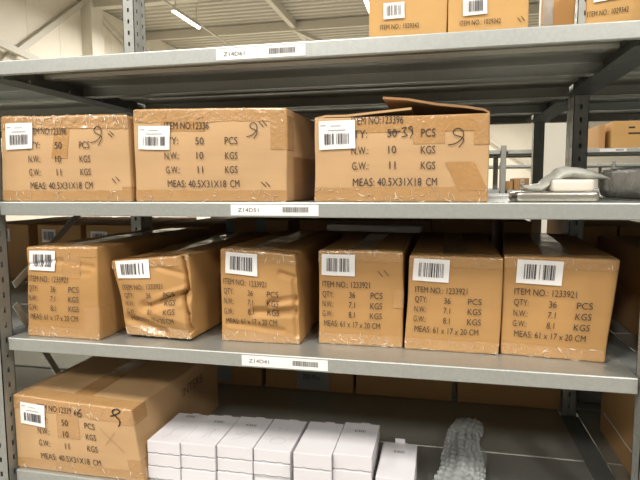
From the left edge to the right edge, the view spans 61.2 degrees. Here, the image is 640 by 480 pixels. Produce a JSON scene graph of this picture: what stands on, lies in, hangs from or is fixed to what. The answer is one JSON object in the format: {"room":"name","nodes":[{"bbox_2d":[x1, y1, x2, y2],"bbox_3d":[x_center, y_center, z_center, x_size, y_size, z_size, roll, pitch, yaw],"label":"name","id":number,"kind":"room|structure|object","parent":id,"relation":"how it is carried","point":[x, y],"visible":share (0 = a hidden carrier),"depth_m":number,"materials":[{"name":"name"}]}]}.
{"room":"warehouse","nodes":[
{"label":"warehouse","id":0,"kind":"room"},
{"bbox_2d":[0,0,210,220],"bbox_3d":[-5.562,-3.474,17.950,0.100,6.420,35.200,1,6,12],"label":"wall","id":1,"kind":"structure","parent":0,"point":[19,19],"depth_m":13.08,"materials":[{"name":"white paint"}]},
{"bbox_2d":[0,39,39,58],"bbox_3d":[-6.809,-4.119,10.804,0.100,0.529,3.715,1,6,12],"label":"trim","id":2,"kind":"structure","parent":1,"relation":"attached to","point":[4,45],"depth_m":11.73,"materials":[{"name":"beige paint"}]},
{"bbox_2d":[0,0,84,60],"bbox_3d":[-6.513,-5.025,12.913,0.100,2.292,2.984,1,6,12],"label":"trim","id":3,"kind":"structure","parent":1,"relation":"attached to","point":[73,9],"depth_m":12.83,"materials":[{"name":"beige paint"}]},
{"bbox_2d":[81,0,110,216],"bbox_3d":[-6.072,-3.155,14.729,0.300,6.420,0.520,1,6,12],"label":"trim","id":4,"kind":"structure","parent":1,"relation":"attached to","point":[91,17],"depth_m":14.29,"materials":[{"name":"paint"}]},
{"bbox_2d":[103,15,123,44],"bbox_3d":[-5.499,-5.527,17.475,0.100,2.132,5.746,1,6,12],"label":"trim","id":5,"kind":"structure","parent":1,"relation":"attached to","point":[106,22],"depth_m":15.47,"materials":[{"name":"beige paint"}]},
{"bbox_2d":[93,0,198,9],"bbox_3d":[-4.682,-6.226,14.111,3.180,0.200,0.250,1,6,12],"label":"trim","id":6,"kind":"structure","parent":1,"relation":"attached to","point":[98,4],"depth_m":14.14,"materials":[{"name":"beige paint"}]},
{"bbox_2d":[146,4,539,40],"bbox_3d":[5.725,-6.308,14.853,23.180,0.240,0.120,1,6,12],"label":"trim","id":7,"kind":"structure","parent":1,"relation":"attached to","point":[533,9],"depth_m":16.43,"materials":[{"name":"beige paint"}]},
{"bbox_2d":[293,30,321,40],"bbox_3d":[0.399,-6.135,17.237,3.007,0.718,0.120,-5,7,-38],"label":"trim","id":8,"kind":"structure","parent":7,"relation":"attached to","point":[302,33],"depth_m":16.57,"materials":[{"name":"beige paint"}]},
{"bbox_2d":[103,0,539,49],"bbox_3d":[5.610,-6.461,14.554,23.280,0.045,36.000,1,6,12],"label":"ceiling","id":9,"kind":"structure","parent":0,"point":[210,13],"depth_m":15.92,"materials":[{"name":"white paint"}]},
{"bbox_2d":[171,0,200,28],"bbox_3d":[-3.404,-5.955,13.797,0.100,0.730,1.480,1,6,12],"label":"lamp","id":10,"kind":"object","parent":9,"relation":"hanging from","point":[174,10],"visible":1,"depth_m":13.76,"materials":[{"name":"beige paint"}]},
{"bbox_2d":[162,0,231,45],"bbox_3d":[-3.677,-5.599,12.586,0.040,0.040,38.000,1,6,12],"label":"trim","id":11,"kind":"structure","parent":9,"relation":"attached to","point":[165,1],"depth_m":14.69,"materials":[{"name":"beige paint"}]},
{"bbox_2d":[364,0,368,11],"bbox_3d":[1.137,-5.879,12.796,0.100,0.730,1.480,1,6,12],"label":"lamp","id":12,"kind":"object","parent":9,"relation":"hanging from","point":[365,1],"visible":0.28,"depth_m":12.61,"materials":[{"name":"beige paint"}]},
{"bbox_2d":[488,116,639,187],"bbox_3d":[9.531,-4.961,32.408,23.100,6.420,0.100,1,6,12],"label":"wall","id":13,"kind":"structure","parent":0,"point":[513,136],"depth_m":31.83,"materials":[{"name":"white paint"}]},
{"bbox_2d":[265,0,311,40],"bbox_3d":[-0.735,-6.487,16.476,0.140,0.220,35.000,1,6,12],"label":"trim","id":14,"kind":"structure","parent":13,"relation":"attached to","point":[276,5],"depth_m":15.12,"materials":[{"name":"beige paint"}]},
{"bbox_2d":[490,138,529,164],"bbox_3d":[11.270,-4.927,31.562,3.991,2.832,0.160,1,6,12],"label":"trim","id":15,"kind":"structure","parent":13,"relation":"attached to","point":[491,140],"depth_m":31.59,"materials":[{"name":"beige paint"}]},
{"bbox_3d":[3.937,0.391,11.488,25.000,0.100,46.000,1,6,12],"label":"floor","id":16,"kind":"structure","parent":0,"visible":0},
{"bbox_2d":[0,114,118,369],"bbox_3d":[-1.160,0.213,2.213,1.297,2.110,0.622,1,6,12],"label":"shelving rack","id":17,"kind":"object","parent":16,"relation":"on","point":[28,359],"visible":0.02,"depth_m":1.97,"materials":[{"name":"metal"}]},
{"bbox_2d":[0,216,110,279],"bbox_3d":[-1.072,0.016,2.161,0.226,0.198,0.507,1,6,12],"label":"carton","id":18,"kind":"object","parent":17,"relation":"on","point":[21,234],"visible":0.31,"depth_m":1.91,"materials":[{"name":"cardboard"}]},
{"bbox_2d":[38,217,154,244],"bbox_3d":[-0.845,0.020,2.111,0.174,0.198,0.508,1,6,12],"label":"carton","id":19,"kind":"object","parent":17,"relation":"on","point":[46,232],"visible":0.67,"depth_m":1.87,"materials":[{"name":"cardboard"}]},
{"bbox_2d":[86,217,196,237],"bbox_3d":[-0.659,0.024,2.071,0.178,0.198,0.507,1,6,12],"label":"carton","id":20,"kind":"object","parent":17,"relation":"on","point":[101,229],"visible":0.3,"depth_m":1.84,"materials":[{"name":"cardboard"}]},
{"bbox_2d":[0,84,125,411],"bbox_3d":[-1.292,0.272,1.619,1.297,2.110,0.622,1,6,12],"label":"shelving rack","id":21,"kind":"object","parent":16,"relation":"on","point":[14,101],"visible":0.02,"depth_m":1.73,"materials":[{"name":"metal"}]},
{"bbox_2d":[0,0,639,479],"bbox_3d":[-0.010,0.294,1.336,1.339,2.110,0.622,1,6,12],"label":"shelving rack","id":22,"kind":"object","parent":16,"relation":"on","point":[539,62],"visible":0.59,"depth_m":1.17,"materials":[{"name":"metal"}]},
{"bbox_2d":[1,114,136,201],"bbox_3d":[-0.486,-0.188,1.311,0.311,0.183,0.412,1,6,12],"label":"carton","id":23,"kind":"object","parent":22,"relation":"on","point":[63,158],"visible":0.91,"depth_m":1.11,"materials":[{"name":"beige cardboard"}]},
{"bbox_2d":[13,356,217,479],"bbox_3d":[-0.484,0.408,1.368,0.317,0.171,0.413,1,6,12],"label":"carton","id":24,"kind":"object","parent":22,"relation":"on","point":[97,416],"visible":0.97,"depth_m":1.19,"materials":[{"name":"beige cardboard"}]},
{"bbox_2d":[182,374,202,394],"bbox_3d":[-0.325,0.370,1.385,0.003,0.023,0.110,1,6,14],"label":"print","id":25,"kind":"object","parent":24,"relation":"attached to","point":[193,383],"depth_m":1.38,"materials":[{"name":"brown cardboard"}]},
{"bbox_2d":[27,228,206,339],"bbox_3d":[-0.492,0.087,1.419,0.185,0.202,0.553,1,6,13],"label":"carton","id":26,"kind":"object","parent":22,"relation":"on","point":[73,287],"visible":0.8,"depth_m":1.16,"materials":[{"name":"beige cardboard"}]},
{"bbox_2d":[148,466,181,479],"bbox_3d":[-0.316,0.491,1.227,0.074,0.028,0.150,1,6,12],"label":"product box","id":27,"kind":"object","parent":22,"relation":"on","point":[154,472],"visible":0.21,"depth_m":1.15,"materials":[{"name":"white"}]},
{"bbox_2d":[148,453,181,468],"bbox_3d":[-0.316,0.463,1.224,0.075,0.028,0.150,1,6,13],"label":"product box","id":28,"kind":"object","parent":27,"relation":"on","point":[160,460],"visible":0.38,"depth_m":1.15,"materials":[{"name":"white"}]},
{"bbox_2d":[147,413,207,455],"bbox_3d":[-0.316,0.435,1.221,0.074,0.028,0.150,1,6,13],"label":"product box","id":29,"kind":"object","parent":28,"relation":"on","point":[167,441],"visible":0.87,"depth_m":1.18,"materials":[{"name":"grey cardboard"}]},
{"bbox_2d":[112,231,267,339],"bbox_3d":[-0.292,0.092,1.397,0.193,0.188,0.548,1,6,14],"label":"carton","id":30,"kind":"object","parent":22,"relation":"on","point":[175,291],"visible":0.79,"depth_m":1.15,"materials":[{"name":"beige cardboard"}]},
{"bbox_2d":[181,468,217,479],"bbox_3d":[-0.240,0.492,1.214,0.077,0.028,0.150,1,6,13],"label":"product box","id":31,"kind":"object","parent":22,"relation":"on","point":[187,474],"visible":0.14,"depth_m":1.14,"materials":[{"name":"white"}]},
{"bbox_2d":[181,455,217,471],"bbox_3d":[-0.240,0.464,1.212,0.077,0.028,0.150,1,6,12],"label":"product box","id":32,"kind":"object","parent":31,"relation":"on","point":[187,462],"visible":0.26,"depth_m":1.14,"materials":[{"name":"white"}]},
{"bbox_2d":[181,415,239,458],"bbox_3d":[-0.241,0.435,1.210,0.077,0.028,0.150,1,6,12],"label":"product box","id":33,"kind":"object","parent":32,"relation":"on","point":[203,441],"visible":0.96,"depth_m":1.17,"materials":[{"name":"grey cardboard"}]},
{"bbox_2d":[133,107,314,201],"bbox_3d":[-0.173,-0.184,1.242,0.322,0.184,0.412,1,6,12],"label":"carton","id":34,"kind":"object","parent":22,"relation":"on","point":[243,154],"visible":0.94,"depth_m":1.05,"materials":[{"name":"beige cardboard"}]},
{"bbox_2d":[217,471,253,479],"bbox_3d":[-0.162,0.493,1.202,0.078,0.028,0.150,1,6,12],"label":"product box","id":35,"kind":"object","parent":22,"relation":"on","point":[221,475],"visible":0.06,"depth_m":1.13,"materials":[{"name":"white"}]},
{"bbox_2d":[217,458,253,474],"bbox_3d":[-0.162,0.465,1.201,0.078,0.028,0.150,1,6,12],"label":"product box","id":36,"kind":"object","parent":35,"relation":"on","point":[227,465],"visible":0.21,"depth_m":1.13,"materials":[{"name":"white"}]},
{"bbox_2d":[217,417,272,460],"bbox_3d":[-0.162,0.436,1.199,0.078,0.028,0.150,1,6,12],"label":"product box","id":37,"kind":"object","parent":36,"relation":"on","point":[239,443],"visible":0.92,"depth_m":1.16,"materials":[{"name":"grey cardboard"}]},
{"bbox_2d":[254,471,293,479],"bbox_3d":[-0.083,0.494,1.190,0.078,0.028,0.150,1,6,12],"label":"product box","id":38,"kind":"object","parent":22,"relation":"on","point":[256,477],"visible":0.11,"depth_m":1.12,"materials":[{"name":"grey cardboard"}]},
{"bbox_2d":[254,460,293,478],"bbox_3d":[-0.083,0.466,1.184,0.078,0.028,0.150,1,6,12],"label":"product box","id":39,"kind":"object","parent":38,"relation":"on","point":[260,468],"visible":0.28,"depth_m":1.11,"materials":[{"name":"grey cardboard"}]},
{"bbox_2d":[254,419,306,464],"bbox_3d":[-0.083,0.437,1.184,0.078,0.028,0.150,1,6,12],"label":"product box","id":40,"kind":"object","parent":39,"relation":"on","point":[278,444],"visible":0.95,"depth_m":1.15,"materials":[{"name":"grey cardboard"}]},
{"bbox_2d":[220,229,340,343],"bbox_3d":[-0.072,0.090,1.378,0.180,0.200,0.560,1,6,11],"label":"carton","id":41,"kind":"object","parent":22,"relation":"on","point":[270,283],"visible":0.86,"depth_m":1.12,"materials":[{"name":"beige cardboard"}]},
{"bbox_2d":[318,231,413,347],"bbox_3d":[0.136,0.092,1.353,0.176,0.198,0.552,1,6,12],"label":"carton","id":42,"kind":"object","parent":22,"relation":"on","point":[363,276],"visible":0.94,"depth_m":1.09,"materials":[{"name":"beige cardboard"}]},
{"bbox_2d":[327,222,422,232],"bbox_3d":[0.154,-0.035,1.516,0.262,0.020,0.086,2,6,15],"label":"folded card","id":43,"kind":"object","parent":42,"relation":"on","point":[335,226],"visible":1,"depth_m":1.48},
{"bbox_2d":[373,454,379,479],"bbox_3d":[0.081,0.496,1.142,0.077,0.033,0.150,1,6,13],"label":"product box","id":44,"kind":"object","parent":22,"relation":"on","point":[379,454],"visible":0.04,"depth_m":1.14,"materials":[{"name":"white cardboard"}]},
{"bbox_2d":[333,443,378,479],"bbox_3d":[0.079,0.463,1.136,0.076,0.033,0.150,1,6,12],"label":"product box","id":45,"kind":"object","parent":44,"relation":"on","point":[338,474],"visible":0.36,"depth_m":1.06,"materials":[{"name":"white cardboard"}]},
{"bbox_2d":[333,422,379,472],"bbox_3d":[0.079,0.430,1.134,0.076,0.033,0.150,1,6,12],"label":"product box","id":46,"kind":"object","parent":45,"relation":"on","point":[357,445],"visible":1,"depth_m":1.09,"materials":[{"name":"grey cardboard"}]},
{"bbox_2d":[315,97,489,201],"bbox_3d":[0.184,-0.181,1.163,0.315,0.191,0.412,1,6,12],"label":"carton","id":47,"kind":"object","parent":22,"relation":"on","point":[414,150],"visible":0.98,"depth_m":0.97,"materials":[{"name":"beige cardboard"}]},
{"bbox_2d":[369,0,446,36],"bbox_3d":[0.191,-0.471,1.127,0.145,0.191,0.307,1,6,12],"label":"carton","id":48,"kind":"object","parent":22,"relation":"on","point":[386,17],"visible":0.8,"depth_m":0.99,"materials":[{"name":"cardboard"}]},
{"bbox_2d":[405,233,502,354],"bbox_3d":[0.320,0.098,1.307,0.184,0.192,0.553,1,6,14],"label":"carton","id":49,"kind":"object","parent":22,"relation":"on","point":[454,296],"visible":1,"depth_m":1.05,"materials":[{"name":"beige cardboard"}]},
{"bbox_2d":[438,430,477,479],"bbox_3d":[0.319,0.475,1.196,0.105,0.059,0.357,2,6,21],"label":"parcel","id":50,"kind":"object","parent":22,"relation":"on","point":[461,460],"visible":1,"depth_m":1.16,"materials":[{"name":"grey plastic"}]},
{"bbox_2d":[447,0,528,31],"bbox_3d":[0.329,-0.469,1.097,0.141,0.192,0.307,1,6,12],"label":"carton","id":51,"kind":"object","parent":22,"relation":"on","point":[462,15],"visible":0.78,"depth_m":0.96,"materials":[{"name":"cardboard"}]},
{"bbox_2d":[509,191,599,201],"bbox_3d":[0.420,-0.080,0.990,0.144,0.017,0.110,1,6,12],"label":"tray","id":52,"kind":"object","parent":22,"relation":"on","point":[518,196],"visible":1,"depth_m":0.94,"materials":[{"name":"silver metal"}]},
{"bbox_2d":[519,167,611,190],"bbox_3d":[0.456,-0.114,1.005,0.156,0.045,0.102,1,6,12],"label":"plastic bag","id":53,"kind":"object","parent":52,"relation":"on","point":[563,172],"visible":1,"depth_m":0.97,"materials":[{"name":"grey plastic"}]},
{"bbox_2d":[545,179,594,190],"bbox_3d":[0.454,-0.100,0.987,0.073,0.022,0.070,1,6,11],"label":"pouch","id":54,"kind":"object","parent":52,"relation":"on","point":[588,184],"visible":0.77,"depth_m":0.95,"materials":[{"name":"white plastic"}]},
{"bbox_2d":[540,0,574,25],"bbox_3d":[0.523,-0.483,1.193,0.066,0.202,0.106,2,6,19],"label":"carton","id":55,"kind":"object","parent":22,"relation":"on","point":[553,12],"visible":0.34,"depth_m":1.15,"materials":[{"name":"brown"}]},
{"bbox_2d":[500,233,619,362],"bbox_3d":[0.523,0.101,1.259,0.200,0.195,0.558,2,6,18],"label":"carton","id":56,"kind":"object","parent":22,"relation":"on","point":[558,290],"visible":0.98,"depth_m":1.00,"materials":[{"name":"beige cardboard"}]},
{"bbox_2d":[585,0,639,22],"bbox_3d":[0.578,-0.459,0.990,0.164,0.192,0.227,2,6,26],"label":"carton","id":57,"kind":"object","parent":22,"relation":"on","point":[597,11],"visible":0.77,"depth_m":0.92,"materials":[{"name":"cardboard"}]},
{"bbox_3d":[0.159,0.498,1.113,0.074,0.033,0.152,1,6,12],"label":"product box","id":58,"kind":"object","parent":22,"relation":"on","visible":0},
{"bbox_2d":[376,438,416,479],"bbox_3d":[0.159,0.461,1.109,0.074,0.042,0.152,1,6,12],"label":"product box","id":59,"kind":"object","parent":58,"relation":"on","point":[398,460],"visible":1,"depth_m":1.10,"materials":[{"name":"grey cardboard"}]},
{"bbox_3d":[0.001,0.496,1.147,0.077,0.033,0.150,1,6,12],"label":"product box","id":60,"kind":"object","parent":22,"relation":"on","visible":0},
{"bbox_2d":[294,467,332,479],"bbox_3d":[0.001,0.463,1.141,0.076,0.033,0.150,1,6,12],"label":"product box","id":61,"kind":"object","parent":60,"relation":"on","point":[299,473],"visible":0.24,"depth_m":1.07,"materials":[{"name":"grey cardboard"}]},
{"bbox_2d":[293,421,343,471],"bbox_3d":[0.001,0.430,1.139,0.076,0.033,0.150,1,6,12],"label":"product box","id":62,"kind":"object","parent":61,"relation":"on","point":[316,447],"visible":0.82,"depth_m":1.10,"materials":[{"name":"grey cardboard"}]},
{"bbox_2d":[140,0,570,400],"bbox_3d":[0.122,0.235,1.931,1.339,2.110,0.622,1,6,12],"label":"shelving rack","id":63,"kind":"object","parent":16,"relation":"on","point":[519,111],"visible":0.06,"depth_m":1.77,"materials":[{"name":"metal"}]},
{"bbox_2d":[155,217,237,235],"bbox_3d":[-0.396,0.027,2.014,0.199,0.200,0.504,1,6,12],"label":"carton","id":64,"kind":"object","parent":63,"relation":"on","point":[215,225],"visible":0.21,"depth_m":1.81,"materials":[{"name":"brown cardboard"}]},
{"bbox_2d":[217,365,265,385],"bbox_3d":[-0.257,0.337,1.913,0.249,0.203,0.425,1,6,12],"label":"carton","id":65,"kind":"object","parent":63,"relation":"on","point":[252,376],"visible":0.12,"depth_m":1.71,"materials":[{"name":"brown cardboard"}]},
{"bbox_2d":[226,217,305,234],"bbox_3d":[-0.147,0.020,1.958,0.210,0.222,0.505,1,6,12],"label":"carton","id":66,"kind":"object","parent":63,"relation":"on","point":[271,225],"visible":0.24,"depth_m":1.71,"materials":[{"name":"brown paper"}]},
{"bbox_2d":[266,368,355,392],"bbox_3d":[0.010,0.341,1.854,0.280,0.202,0.426,1,6,12],"label":"carton","id":67,"kind":"object","parent":63,"relation":"on","point":[277,378],"visible":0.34,"depth_m":1.66,"materials":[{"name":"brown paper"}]},
{"bbox_2d":[300,218,431,247],"bbox_3d":[0.186,0.026,1.884,0.402,0.222,0.504,1,6,12],"label":"carton","id":68,"kind":"object","parent":63,"relation":"on","point":[308,223],"visible":0.2,"depth_m":1.66,"materials":[{"name":"brown cardboard"}]},
{"bbox_2d":[356,375,451,400],"bbox_3d":[0.290,0.346,1.793,0.285,0.202,0.424,1,6,12],"label":"carton","id":69,"kind":"object","parent":63,"relation":"on","point":[365,384],"visible":0.21,"depth_m":1.60,"materials":[{"name":"brown cardboard"}]},
{"bbox_2d":[432,219,491,243],"bbox_3d":[0.466,0.025,1.822,0.173,0.232,0.505,1,6,12],"label":"carton","id":70,"kind":"object","parent":63,"relation":"on","point":[484,226],"visible":0.11,"depth_m":1.57,"materials":[{"name":"brown cardboard"}]},
{"bbox_2d":[455,382,559,409],"bbox_3d":[0.579,0.351,1.729,0.287,0.202,0.424,1,6,12],"label":"carton","id":71,"kind":"object","parent":63,"relation":"on","point":[494,394],"visible":0.11,"depth_m":1.53,"materials":[{"name":"brown cardboard"}]},
{"bbox_2d":[492,219,530,254],"bbox_3d":[0.615,0.033,1.790,0.080,0.221,0.503,1,6,12],"label":"carton","id":72,"kind":"object","parent":63,"relation":"on","point":[499,226],"visible":0.16,"depth_m":1.58,"materials":[{"name":"brown cardboard"}]},
{"bbox_2d":[488,163,499,189],"bbox_3d":[1.708,-0.127,7.294,1.340,1.770,0.622,1,6,12],"label":"shelving rack","id":73,"kind":"object","parent":16,"relation":"on","point":[490,166],"visible":0.02,"depth_m":6.81,"materials":[{"name":"metal"}]},
{"bbox_2d":[488,146,506,192],"bbox_3d":[0.769,0.157,4.443,1.346,1.770,0.622,1,6,12],"label":"shelving rack","id":74,"kind":"object","parent":16,"relation":"on","point":[495,154],"visible":0.12,"depth_m":3.95,"materials":[{"name":"metal"}]},
{"bbox_2d":[539,0,566,232],"bbox_3d":[1.598,-2.102,3.615,0.190,6.420,0.170,1,6,12],"label":"pillar","id":75,"kind":"structure","parent":16,"relation":"on","point":[555,133],"depth_m":3.68,"materials":[{"name":"paint"}]},
{"bbox_2d":[506,161,615,188],"bbox_3d":[2.993,-0.105,7.010,1.288,1.770,0.622,1,6,12],"label":"shelving rack","id":76,"kind":"object","parent":16,"relation":"on","point":[612,165],"visible":0.12,"depth_m":6.77,"materials":[{"name":"metal"}]},
{"bbox_2d":[499,147,639,350],"bbox_3d":[2.062,0.179,4.158,1.288,1.770,0.622,1,6,12],"label":"shelving rack","id":77,"kind":"object","parent":16,"relation":"on","point":[591,152],"visible":0.13,"depth_m":3.95,"materials":[{"name":"metal"}]},
{"bbox_2d":[505,181,512,189],"bbox_3d":[1.431,-0.419,4.147,0.064,0.067,0.254,1,6,12],"label":"carton","id":78,"kind":"object","parent":77,"relation":"on","point":[509,184],"visible":0.59,"depth_m":4.03,"materials":[{"name":"brown cardboard"}]},
{"bbox_2d":[510,178,528,189],"bbox_3d":[1.512,-0.425,4.106,0.108,0.086,0.258,1,6,12],"label":"carton","id":79,"kind":"object","parent":77,"relation":"on","point":[516,181],"visible":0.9,"depth_m":3.99,"materials":[{"name":"cardboard"}]},
{"bbox_2d":[588,125,605,147],"bbox_3d":[2.052,-0.753,4.023,0.049,0.172,0.303,1,6,12],"label":"carton","id":80,"kind":"object","parent":77,"relation":"on","point":[596,135],"visible":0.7,"depth_m":3.91,"materials":[{"name":"brown cardboard"}]},
{"bbox_2d":[605,121,639,147],"bbox_3d":[2.354,-0.756,3.944,0.525,0.190,0.405,1,6,12],"label":"carton","id":81,"kind":"object","parent":77,"relation":"on","point":[619,134],"visible":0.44,"depth_m":3.79,"materials":[{"name":"brown cardboard"}]},
{"bbox_2d":[545,95,639,479],"bbox_3d":[1.407,0.257,1.648,1.292,2.110,0.622,1,6,12],"label":"shelving rack","id":82,"kind":"object","parent":16,"relation":"on","point":[626,107],"visible":0.02,"depth_m":1.70,"materials":[{"name":"metal"}]},
{"bbox_2d":[547,219,616,247],"bbox_3d":[0.825,0.041,1.744,0.096,0.212,0.504,1,6,12],"label":"carton","id":83,"kind":"object","parent":82,"relation":"on","point":[592,229],"visible":0.2,"depth_m":1.50,"materials":[{"name":"brown cardboard"}]},
{"bbox_2d":[577,390,601,403],"bbox_3d":[0.847,0.405,1.586,0.200,0.120,0.120,1,6,12],"label":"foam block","id":84,"kind":"object","parent":82,"relation":"on","point":[582,396],"visible":0.15,"depth_m":1.55,"materials":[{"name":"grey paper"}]},
{"bbox_2d":[591,220,639,235],"bbox_3d":[0.929,0.043,1.721,0.117,0.212,0.504,1,6,12],"label":"carton","id":85,"kind":"object","parent":82,"relation":"on","point":[624,227],"visible":0.13,"depth_m":1.50,"materials":[{"name":"brown cardboard"}]},
{"bbox_2d":[576,66,639,479],"bbox_3d":[1.274,0.316,1.053,1.292,2.110,0.622,1,6,12],"label":"shelving rack","id":86,"kind":"object","parent":16,"relation":"on","point":[628,84],"visible":0.26,"depth_m":1.31,"materials":[{"name":"metal"}]},
{"bbox_2d":[600,392,634,475],"bbox_3d":[0.813,0.404,1.129,0.304,0.212,0.434,1,6,12],"label":"carton","id":87,"kind":"object","parent":86,"relation":"on","point":[617,409],"visible":0.48,"depth_m":1.23,"materials":[{"name":"cardboard"}]},
{"bbox_2d":[598,236,639,336],"bbox_3d":[0.828,0.111,1.148,0.305,0.190,0.564,1,6,12],"label":"carton","id":88,"kind":"object","parent":86,"relation":"on","point":[626,302],"visible":0.59,"depth_m":1.23,"materials":[{"name":"brown cardboard"}]},
{"bbox_2d":[600,166,639,198],"bbox_3d":[0.851,-0.119,1.111,0.422,0.068,0.421,1,6,12],"label":"bundle","id":89,"kind":"object","parent":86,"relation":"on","point":[625,181],"visible":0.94,"depth_m":1.16,"materials":[{"name":"grey plastic"}]},
{"bbox_2d":[604,163,639,167],"bbox_3d":[4.253,-0.084,6.732,1.288,1.770,0.622,1,6,12],"label":"shelving rack","id":90,"kind":"object","parent":16,"relation":"on","point":[632,164],"visible":0.03,"depth_m":6.49,"materials":[{"name":"metal"}]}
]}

